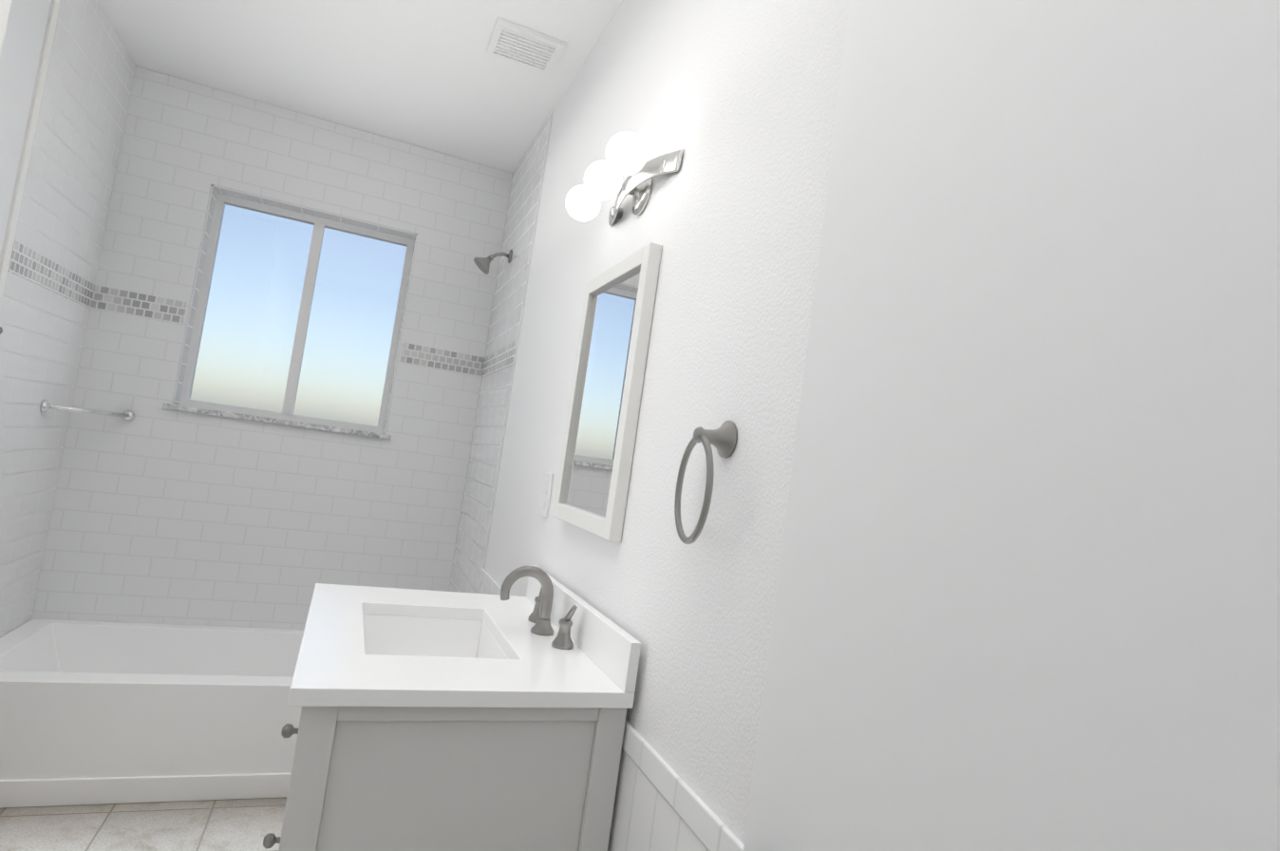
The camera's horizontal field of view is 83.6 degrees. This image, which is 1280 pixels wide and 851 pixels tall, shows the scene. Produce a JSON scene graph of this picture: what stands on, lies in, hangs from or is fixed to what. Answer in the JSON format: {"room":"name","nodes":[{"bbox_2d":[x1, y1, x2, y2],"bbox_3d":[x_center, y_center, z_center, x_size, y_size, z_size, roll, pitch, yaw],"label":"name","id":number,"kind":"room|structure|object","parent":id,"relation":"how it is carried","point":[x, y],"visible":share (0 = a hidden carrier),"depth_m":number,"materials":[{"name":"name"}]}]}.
{"room":"bathroom","nodes":[
{"label":"bathroom","id":0,"kind":"room"},
{"bbox_2d":[0,797,286,850],"bbox_3d":[-0.985,1.168,1.285,1.950,0.050,3.800,9,-4,-22],"label":"floor","id":1,"kind":"structure","parent":0,"point":[244,824],"depth_m":2.01,"materials":[{"name":"tile"}]},
{"bbox_2d":[0,0,11,56],"bbox_3d":[-1.194,-0.142,0.902,0.364,2.436,0.475,9,-4,-22],"label":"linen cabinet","id":2,"kind":"object","parent":1,"relation":"on","point":[5,6],"depth_m":1.19,"materials":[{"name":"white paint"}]},
{"bbox_2d":[0,618,303,808],"bbox_3d":[-1.430,0.980,2.529,1.454,0.350,0.694,9,-4,-22],"label":"bathtub","id":3,"kind":"object","parent":1,"relation":"on","point":[98,712],"visible":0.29,"depth_m":2.20,"materials":[{"name":"white ceramic"}]},
{"bbox_2d":[263,564,640,850],"bbox_3d":[-0.429,0.741,1.387,0.520,0.961,0.720,9,-4,-22],"label":"bathroom vanity","id":4,"kind":"object","parent":1,"relation":"on","point":[440,721],"visible":1,"depth_m":1.12,"materials":[{"name":"white paint"}]},
{"bbox_2d":[174,184,406,437],"bbox_3d":[-1.446,-0.051,2.991,1.470,2.440,0.150,9,-4,-22],"label":"wall","id":5,"kind":"structure","parent":0,"point":[265,422],"depth_m":2.89,"materials":[{"name":"white paint"}]},
{"bbox_2d":[31,66,512,629],"bbox_3d":[-1.435,-0.051,2.964,1.469,2.439,0.108,9,-4,-22],"label":"wall tile","id":6,"kind":"structure","parent":5,"relation":"attached to","point":[160,515],"depth_m":2.85,"materials":[{"name":"tile"}]},
{"bbox_2d":[162,192,414,439],"bbox_3d":[-1.406,-0.444,2.983,0.837,0.890,0.149,9,-4,-22],"label":"window","id":7,"kind":"structure","parent":5,"relation":"in","point":[287,416],"depth_m":3.00,"materials":[{"name":"white"}]},
{"bbox_2d":[96,0,623,172],"bbox_3d":[-0.641,-1.293,1.436,1.950,0.050,3.800,9,-4,-22],"label":"ceiling","id":8,"kind":"structure","parent":0,"point":[429,75],"depth_m":2.46,"materials":[{"name":"white paint"}]},
{"bbox_2d":[485,17,565,75],"bbox_3d":[-0.358,-1.173,2.225,0.210,0.013,0.195,9,-4,-22],"label":"ceiling vent","id":9,"kind":"object","parent":8,"relation":"in","point":[521,46],"visible":0.98,"depth_m":2.21,"materials":[{"name":"white plastic"}]},
{"bbox_2d":[484,0,850,843],"bbox_3d":[-0.051,0.062,1.666,0.150,2.440,3.800,9,-4,-22],"label":"wall","id":10,"kind":"structure","parent":0,"point":[735,101],"depth_m":1.17,"materials":[{"name":"white paint"}]},
{"bbox_2d":[448,111,553,593],"bbox_3d":[-0.617,0.057,2.865,0.008,2.439,0.688,9,-4,-22],"label":"wall tile","id":11,"kind":"structure","parent":10,"relation":"attached to","point":[492,407],"depth_m":2.82,"materials":[{"name":"tile"}]},
{"bbox_2d":[473,249,512,274],"bbox_3d":[-0.606,-0.678,2.934,0.145,0.122,0.080,9,-4,-22],"label":"shower head","id":12,"kind":"object","parent":11,"relation":"attached to","point":[482,264],"visible":1,"depth_m":2.92},
{"bbox_2d":[539,471,553,517],"bbox_3d":[-0.248,0.183,1.893,0.007,0.115,0.070,9,-4,-22],"label":"electrical outlet","id":13,"kind":"object","parent":10,"relation":"attached to","point":[546,495],"visible":1,"depth_m":1.88,"materials":[{"name":"white plastic"}]},
{"bbox_2d":[552,242,661,541],"bbox_3d":[-0.084,-0.066,1.558,0.026,0.578,0.410,9,-4,-22],"label":"mirror","id":14,"kind":"object","parent":10,"relation":"attached to","point":[603,412],"visible":1,"depth_m":1.51,"materials":[{"name":"white paint"}]},
{"bbox_2d":[479,567,744,850],"bbox_3d":[-0.110,0.875,1.260,0.010,0.768,2.657,9,-4,-22],"label":"wainscoting","id":15,"kind":"structure","parent":10,"relation":"attached to","point":[660,804],"depth_m":1.06,"materials":[{"name":"white wood"}]},
{"bbox_2d":[565,131,682,225],"bbox_3d":[-0.042,-0.511,1.526,0.159,0.100,0.398,9,-4,-22],"label":"sconce","id":16,"kind":"object","parent":10,"relation":"attached to","point":[626,153],"visible":1,"depth_m":1.48,"materials":[{"name":"silver metal"}]},
{"bbox_2d":[674,420,737,544],"bbox_3d":[0.089,0.079,1.017,0.062,0.182,0.154,9,-4,-22],"label":"towel ring","id":17,"kind":"object","parent":10,"relation":"attached to","point":[723,439],"visible":1,"depth_m":1.01,"materials":[{"name":"silver metal"}]},
{"bbox_3d":[-1.822,-0.183,1.698,0.210,2.440,2.423,9,-4,-22],"label":"wall","id":18,"kind":"structure","parent":0,"visible":0},
{"bbox_2d":[0,0,60,306],"bbox_3d":[-1.602,-0.523,1.598,0.016,1.500,0.885,9,-4,-22],"label":"recessed wall panel","id":19,"kind":"object","parent":18,"relation":"attached to","point":[28,44],"visible":1,"depth_m":1.96,"materials":[{"name":"white paint"}]},
{"bbox_2d":[0,0,135,637],"bbox_3d":[-1.958,-0.163,2.328,0.008,2.439,0.688,9,-4,-22],"label":"wall tile","id":20,"kind":"structure","parent":18,"relation":"attached to","point":[49,284],"depth_m":2.34,"materials":[{"name":"tile"}]},
{"bbox_2d":[40,399,135,421],"bbox_3d":[-1.967,-0.052,2.552,0.038,0.043,0.343,7,-4,13],"label":"grab rail","id":21,"kind":"object","parent":20,"relation":"attached to","point":[128,415],"visible":1,"depth_m":2.54,"materials":[{"name":"silver metal"}]},
{"bbox_3d":[0.009,-0.044,-0.201,1.145,2.440,0.150,9,-4,-22],"label":"wall","id":22,"kind":"structure","parent":0,"visible":0},
{"bbox_2d":[743,0,1279,850],"bbox_3d":[0.286,0.234,0.385,0.121,2.022,0.733,10,-4,-25],"label":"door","id":23,"kind":"structure","parent":22,"relation":"in","point":[1028,589],"depth_m":0.48,"materials":[{"name":"white paint"}]}
]}

